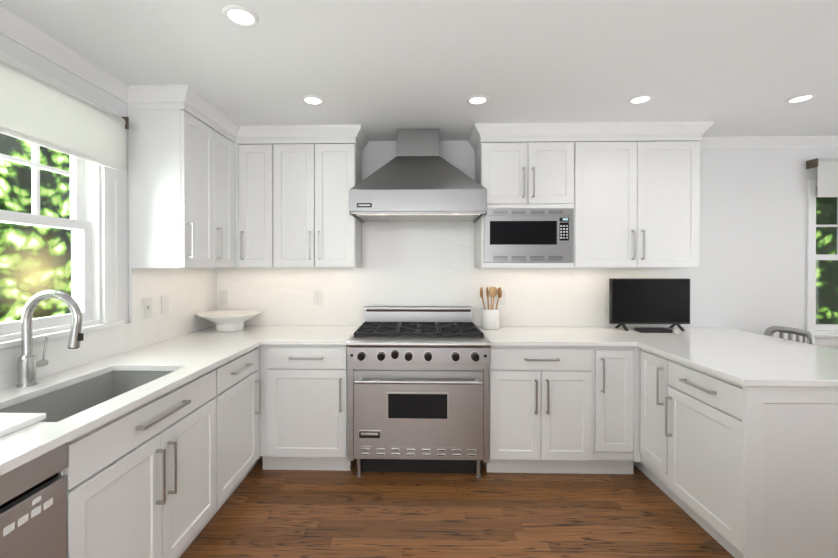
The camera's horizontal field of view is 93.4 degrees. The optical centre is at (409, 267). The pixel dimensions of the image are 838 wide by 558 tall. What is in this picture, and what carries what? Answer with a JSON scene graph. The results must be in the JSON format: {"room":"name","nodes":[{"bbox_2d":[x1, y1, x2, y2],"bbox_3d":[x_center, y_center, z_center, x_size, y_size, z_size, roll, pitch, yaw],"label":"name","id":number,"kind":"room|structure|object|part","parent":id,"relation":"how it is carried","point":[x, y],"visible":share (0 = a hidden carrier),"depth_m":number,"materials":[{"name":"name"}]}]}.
{"room":"kitchen","nodes":[
{"label":"kitchen","id":0,"kind":"room"},
{"bbox_2d":[0,33,128,341],"bbox_3d":[-1.740,0.194,0.505,0.150,2.415,5.500,0,0,1],"label":"wall","id":1,"kind":"structure","parent":0,"point":[19,52],"depth_m":2.20,"materials":[{"name":"white paint"}]},
{"bbox_2d":[0,51,124,348],"bbox_3d":[-1.690,-0.272,1.631,0.195,1.177,1.130,0,0,1],"label":"window","id":2,"kind":"structure","parent":1,"relation":"in","point":[99,197],"depth_m":2.03,"materials":[{"name":"glass"}]},
{"bbox_3d":[-1.714,-0.240,1.632,0.044,0.946,0.796,0,0,1],"label":"glass","id":3,"kind":"part","parent":2,"relation":"part of","materials":[{"name":"clear glass"}]},
{"bbox_3d":[-1.714,-0.240,1.632,0.075,1.030,0.880,0,0,1],"label":"window sash","id":4,"kind":"part","parent":2,"relation":"part of","materials":[{"name":"white wood"}]},
{"bbox_2d":[0,57,128,296],"bbox_3d":[-1.595,-0.331,1.603,0.084,0.982,1.134,0,0,1],"label":"window shade","id":5,"kind":"object","parent":2,"relation":"attached to","point":[36,109],"visible":0.98,"depth_m":1.76,"materials":[{"name":"fabric"}]},
{"bbox_2d":[0,6,139,102],"bbox_3d":[-1.651,-0.970,0.035,0.050,0.080,4.460,0,0,1],"label":"crown molding","id":6,"kind":"structure","parent":1,"relation":"attached to","point":[17,29],"depth_m":1.83,"materials":[{"name":"white paint"}]},
{"bbox_2d":[0,268,215,388],"bbox_3d":[-1.636,0.245,1.151,0.018,0.474,4.197,0,0,1],"label":"backsplash","id":7,"kind":"structure","parent":1,"relation":"attached to","point":[191,291],"depth_m":2.37,"materials":[{"name":"white stone"}]},
{"bbox_2d":[142,297,151,318],"bbox_3d":[-1.593,0.245,2.402,0.010,0.125,0.085,0,0,1],"label":"light switch","id":8,"kind":"object","parent":7,"relation":"attached to","point":[146,308],"visible":1,"depth_m":2.39,"materials":[{"name":"white plastic"}]},
{"bbox_2d":[161,295,168,313],"bbox_3d":[-1.589,0.239,2.572,0.008,0.116,0.072,0,0,1],"label":"light switch","id":9,"kind":"object","parent":7,"relation":"attached to","point":[164,304],"visible":1,"depth_m":2.56,"materials":[{"name":"white plastic"}]},
{"bbox_2d":[127,103,218,267],"bbox_3d":[-1.451,-0.473,2.435,0.327,0.945,0.333,0,0,1],"label":"upper cabinet","id":10,"kind":"object","parent":1,"relation":"attached to","point":[203,192],"depth_m":2.27,"materials":[{"name":"white paint"}]},
{"bbox_2d":[219,127,234,267],"bbox_3d":[-1.443,-0.475,2.758,0.327,0.945,0.312,0,0,1],"label":"upper cabinet","id":11,"kind":"object","parent":1,"relation":"attached to","point":[226,141],"depth_m":2.78,"materials":[{"name":"white paint"}]},
{"bbox_2d":[0,0,837,140],"bbox_3d":[1.334,-1.063,0.421,6.600,0.100,6.100,0,0,1],"label":"ceiling","id":12,"kind":"structure","parent":0,"point":[381,70],"depth_m":1.93,"materials":[{"name":"white paint"}]},
{"bbox_2d":[172,85,239,137],"bbox_3d":[-1.255,-0.986,2.521,0.050,0.080,0.630,0,0,1],"label":"crown molding","id":13,"kind":"structure","parent":12,"relation":"attached to","point":[185,94],"depth_m":2.42,"materials":[{"name":"white paint"}]},
{"bbox_2d":[222,5,258,26],"bbox_3d":[-0.680,-1.016,1.597,0.138,0.007,0.138,0,0,1],"label":"recessed light","id":14,"kind":"object","parent":12,"relation":"in","point":[239,15],"visible":1,"depth_m":1.59,"materials":[{"name":"white paint"}]},
{"bbox_2d":[236,125,363,141],"bbox_3d":[-0.806,-0.988,2.865,0.930,0.080,0.050,0,0,1],"label":"crown molding","id":15,"kind":"structure","parent":12,"relation":"attached to","point":[252,131],"depth_m":2.86,"materials":[{"name":"white paint"}]},
{"bbox_2d":[301,95,323,104],"bbox_3d":[-0.587,-1.020,2.409,0.138,0.007,0.138,0,0,1],"label":"recessed light","id":16,"kind":"object","parent":12,"relation":"in","point":[312,100],"visible":1,"depth_m":2.40,"materials":[{"name":"white paint"}]},
{"bbox_2d":[466,95,488,104],"bbox_3d":[0.417,-1.020,2.405,0.138,0.007,0.138,0,0,1],"label":"recessed light","id":17,"kind":"object","parent":12,"relation":"in","point":[477,99],"visible":1,"depth_m":2.40,"materials":[{"name":"white paint"}]},
{"bbox_2d":[472,121,715,141],"bbox_3d":[1.303,-0.987,2.813,1.670,0.080,0.050,0,0,1],"label":"crown molding","id":18,"kind":"structure","parent":12,"relation":"attached to","point":[479,130],"depth_m":2.81,"materials":[{"name":"white paint"}]},
{"bbox_2d":[628,94,653,103],"bbox_3d":[1.403,-1.020,2.395,0.138,0.007,0.138,0,0,1],"label":"recessed light","id":19,"kind":"object","parent":12,"relation":"in","point":[641,99],"visible":0.98,"depth_m":2.39,"materials":[{"name":"white paint"}]},
{"bbox_2d":[785,93,816,103],"bbox_3d":[2.363,-1.020,2.385,0.138,0.007,0.138,0,0,1],"label":"recessed light","id":20,"kind":"object","parent":12,"relation":"in","point":[799,98],"visible":0.98,"depth_m":2.38,"materials":[{"name":"white paint"}]},
{"bbox_2d":[179,456,734,557],"bbox_3d":[1.334,1.452,0.436,6.600,0.100,6.100,0,0,1],"label":"floor","id":21,"kind":"structure","parent":0,"point":[262,513],"depth_m":2.19,"materials":[{"name":"brown wood"}]},
{"bbox_2d":[0,442,67,557],"bbox_3d":[-1.328,0.957,0.899,0.594,0.875,0.592,0,0,1],"label":"dishwasher","id":22,"kind":"object","parent":21,"relation":"on","point":[33,510],"visible":0.96,"depth_m":1.09,"materials":[{"name":"silver metal"}]},
{"bbox_2d":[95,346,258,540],"bbox_3d":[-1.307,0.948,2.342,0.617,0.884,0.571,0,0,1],"label":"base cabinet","id":23,"kind":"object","parent":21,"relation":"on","point":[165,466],"depth_m":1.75,"materials":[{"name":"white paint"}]},
{"bbox_2d":[0,325,283,475],"bbox_3d":[-1.324,0.499,1.145,0.645,0.030,4.197,0,0,1],"label":"countertop","id":24,"kind":"structure","parent":23,"relation":"on","point":[191,355],"depth_m":1.73,"materials":[{"name":"white stone"}]},
{"bbox_2d":[0,413,45,436],"bbox_3d":[-1.383,0.474,1.048,0.437,0.019,0.440,0,0,1],"label":"cutting board","id":25,"kind":"object","parent":24,"relation":"on","point":[11,422],"visible":1,"depth_m":1.21,"materials":[{"name":"white plastic"}]},
{"bbox_2d":[16,290,83,387],"bbox_3d":[-1.461,0.284,1.631,0.265,0.391,0.113,0,0,1],"label":"faucet","id":26,"kind":"object","parent":24,"relation":"on","point":[28,364],"visible":1,"depth_m":1.60,"materials":[{"name":"silver metal"}]},
{"bbox_2d":[0,371,173,421],"bbox_3d":[-1.283,0.623,1.597,0.422,0.222,0.752,0,0,1],"label":"sink","id":27,"kind":"object","parent":24,"relation":"in","point":[62,404],"visible":0.04,"depth_m":1.78,"materials":[{"name":"grey metal"}]},
{"bbox_2d":[197,309,261,331],"bbox_3d":[-1.358,0.404,2.998,0.448,0.135,0.448,0,0,1],"label":"pedestal bowl","id":28,"kind":"object","parent":24,"relation":"on","point":[231,320],"visible":1,"depth_m":2.92,"materials":[{"name":"white ceramic"}]},
{"bbox_2d":[259,345,352,470],"bbox_3d":[-0.701,0.945,2.908,0.607,0.884,0.647,0,0,1],"label":"base cabinet","id":29,"kind":"object","parent":21,"relation":"on","point":[303,389],"depth_m":2.62,"materials":[{"name":"white paint"}]},
{"bbox_2d":[264,326,359,344],"bbox_3d":[-0.669,0.488,2.905,0.548,0.030,0.645,0,0,1],"label":"countertop","id":30,"kind":"structure","parent":29,"relation":"on","point":[290,335],"depth_m":2.77,"materials":[{"name":"white stone"}]},
{"bbox_2d":[346,306,490,478],"bbox_3d":[0.066,0.850,2.836,0.915,1.075,0.709,0,0,1],"label":"range","id":31,"kind":"object","parent":21,"relation":"on","point":[418,389],"visible":1,"depth_m":2.55,"materials":[{"name":"silver metal"}]},
{"bbox_2d":[484,346,598,473],"bbox_3d":[0.872,0.945,2.884,0.679,0.884,0.616,0,0,1],"label":"base cabinet","id":32,"kind":"object","parent":21,"relation":"on","point":[544,400],"depth_m":2.58,"materials":[{"name":"white paint"}]},
{"bbox_2d":[599,346,634,473],"bbox_3d":[1.363,0.945,2.872,0.304,0.884,0.616,0,0,1],"label":"base cabinet","id":33,"kind":"object","parent":21,"relation":"on","point":[616,363],"depth_m":2.57,"materials":[{"name":"white paint"}]},
{"bbox_2d":[639,347,662,490],"bbox_3d":[1.803,0.948,2.395,0.640,0.884,0.276,0,0,1],"label":"base cabinet","id":34,"kind":"object","parent":21,"relation":"on","point":[650,363],"depth_m":2.44,"materials":[{"name":"white paint"}]},
{"bbox_2d":[477,326,791,346],"bbox_3d":[1.522,0.488,2.851,1.986,0.030,0.645,0,0,1],"label":"countertop","id":35,"kind":"structure","parent":34,"relation":"on","point":[506,335],"depth_m":2.77,"materials":[{"name":"white stone"}]},
{"bbox_2d":[480,287,501,329],"bbox_3d":[0.636,0.307,3.078,0.170,0.327,0.140,0,0,1],"label":"utensil crock","id":36,"kind":"object","parent":35,"relation":"on","point":[490,318],"visible":1,"depth_m":3.04,"materials":[{"name":"white ceramic"}]},
{"bbox_2d":[609,278,689,332],"bbox_3d":[1.845,0.277,2.993,0.595,0.390,0.252,0,0,1],"label":"television","id":37,"kind":"object","parent":35,"relation":"on","point":[649,300],"visible":1,"depth_m":3.02,"materials":[{"name":"black plastic"}]},
{"bbox_2d":[663,356,837,557],"bbox_3d":[1.803,0.951,1.985,0.659,0.884,0.544,0,0,1],"label":"base cabinet","id":38,"kind":"object","parent":21,"relation":"on","point":[735,470],"depth_m":1.72,"materials":[{"name":"white paint"}]},
{"bbox_2d":[632,337,837,386],"bbox_3d":[1.972,0.493,2.095,1.048,0.030,0.820,0,0,1],"label":"countertop","id":39,"kind":"structure","parent":38,"relation":"on","point":[742,358],"depth_m":2.06,"materials":[{"name":"white stone"}]},
{"bbox_2d":[764,326,814,344],"bbox_3d":[2.434,0.903,2.737,0.470,0.973,0.426,0,0,1],"label":"stool","id":40,"kind":"object","parent":21,"relation":"on","point":[782,331],"visible":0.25,"depth_m":2.75,"materials":[{"name":"silver metal"}]},
{"bbox_2d":[362,141,837,349],"bbox_3d":[1.404,0.177,3.253,6.300,2.415,0.150,0,0,1],"label":"wall","id":41,"kind":"structure","parent":0,"point":[748,274],"depth_m":3.14,"materials":[{"name":"white paint"}]},
{"bbox_2d":[235,138,274,267],"bbox_3d":[-1.145,-0.477,3.050,0.293,0.945,0.366,0,0,1],"label":"upper cabinet","id":42,"kind":"object","parent":41,"relation":"attached to","point":[254,158],"depth_m":2.91,"materials":[{"name":"white paint"}]},
{"bbox_2d":[275,138,361,267],"bbox_3d":[-0.695,-0.477,3.059,0.607,0.945,0.327,0,0,1],"label":"upper cabinet","id":43,"kind":"object","parent":41,"relation":"attached to","point":[315,227],"depth_m":2.90,"materials":[{"name":"white paint"}]},
{"bbox_2d":[358,132,367,150],"bbox_3d":[-0.361,-0.989,3.059,0.050,0.080,0.310,0,0,1],"label":"crown molding","id":44,"kind":"structure","parent":41,"relation":"attached to","point":[362,145],"depth_m":3.12,"materials":[{"name":"white paint"}]},
{"bbox_2d":[349,128,486,222],"bbox_3d":[0.065,-0.692,2.893,0.910,0.666,0.581,0,0,1],"label":"range hood","id":45,"kind":"object","parent":41,"relation":"attached to","point":[417,178],"visible":1,"depth_m":2.66,"materials":[{"name":"silver metal"}]},
{"bbox_2d":[216,221,671,326],"bbox_3d":[0.264,0.043,3.194,3.657,0.855,0.017,0,0,1],"label":"backsplash","id":46,"kind":"structure","parent":41,"relation":"attached to","point":[418,263],"depth_m":3.19,"materials":[{"name":"white stone"}]},
{"bbox_2d":[219,290,227,303],"bbox_3d":[-1.520,0.239,3.226,0.072,0.116,0.007,0,0,1],"label":"electrical outlet","id":47,"kind":"object","parent":46,"relation":"attached to","point":[223,296],"visible":1,"depth_m":3.22,"materials":[{"name":"white plastic"}]},
{"bbox_2d":[313,290,321,304],"bbox_3d":[-0.742,0.239,3.207,0.072,0.116,0.007,0,0,1],"label":"electrical outlet","id":48,"kind":"object","parent":46,"relation":"attached to","point":[317,297],"visible":1,"depth_m":3.21,"materials":[{"name":"white plastic"}]},
{"bbox_2d":[496,291,504,304],"bbox_3d":[0.737,0.239,3.171,0.072,0.116,0.007,0,0,1],"label":"electrical outlet","id":49,"kind":"object","parent":46,"relation":"attached to","point":[501,300],"visible":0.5,"depth_m":3.17,"materials":[{"name":"white plastic"}]},
{"bbox_2d":[468,132,477,149],"bbox_3d":[0.499,-0.989,3.038,0.050,0.080,0.310,0,0,1],"label":"crown molding","id":50,"kind":"structure","parent":41,"relation":"attached to","point":[473,144],"depth_m":3.11,"materials":[{"name":"white paint"}]},
{"bbox_2d":[475,136,578,208],"bbox_3d":[0.863,-0.699,3.019,0.662,0.500,0.327,0,0,1],"label":"upper cabinet","id":51,"kind":"object","parent":41,"relation":"attached to","point":[515,172],"depth_m":2.86,"materials":[{"name":"white paint"}]},
{"bbox_2d":[484,209,573,261],"bbox_3d":[0.869,-0.236,3.006,0.642,0.388,0.304,0,0,1],"label":"built-in microwave","id":52,"kind":"object","parent":51,"relation":"in","point":[528,235],"visible":0.98,"depth_m":2.86,"materials":[{"name":"silver metal"}]},
{"bbox_2d":[555,135,701,267],"bbox_3d":[1.634,-0.477,3.001,0.908,0.945,0.327,0,0,1],"label":"upper cabinet","id":53,"kind":"object","parent":41,"relation":"attached to","point":[639,207],"depth_m":2.84,"materials":[{"name":"white paint"}]},
{"bbox_2d":[700,136,837,148],"bbox_3d":[3.219,-0.989,3.101,2.245,0.080,0.050,0,0,1],"label":"crown molding","id":54,"kind":"structure","parent":41,"relation":"attached to","point":[741,142],"depth_m":3.11,"materials":[{"name":"white paint"}]},
{"bbox_2d":[806,180,837,345],"bbox_3d":[3.628,-0.041,3.174,0.990,1.307,0.195,0,0,1],"label":"window","id":55,"kind":"structure","parent":41,"relation":"in","point":[825,337],"depth_m":3.12,"materials":[{"name":"white paint"}]},
{"bbox_2d":[806,158,837,196],"bbox_3d":[3.625,-0.355,3.077,0.964,0.982,0.084,0,0,1],"label":"window shade","id":56,"kind":"object","parent":55,"relation":"attached to","point":[827,178],"visible":1,"depth_m":3.05,"materials":[{"name":"fabric"}]},
{"bbox_3d":[3.628,-0.062,3.199,0.810,1.125,0.075,0,0,1],"label":"window sash","id":57,"kind":"part","parent":55,"relation":"part of","materials":[{"name":"white wood"}]},
{"bbox_3d":[3.628,-0.062,3.199,0.726,1.041,0.044,0,0,1],"label":"glass","id":58,"kind":"part","parent":55,"relation":"part of","materials":[{"name":"clear glass"}]},
{"label":"outside","id":59,"kind":"structure","parent":0,"visible":0},
{"bbox_2d":[0,133,71,322],"bbox_3d":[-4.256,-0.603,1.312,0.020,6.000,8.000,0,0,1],"label":"foliage","id":60,"kind":"object","parent":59,"point":[64,284],"depth_m":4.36,"materials":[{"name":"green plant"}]},
{"bbox_2d":[816,197,837,323],"bbox_3d":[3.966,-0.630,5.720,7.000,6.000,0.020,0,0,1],"label":"foliage","id":61,"kind":"object","parent":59,"point":[820,245],"depth_m":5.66,"materials":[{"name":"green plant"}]}
]}

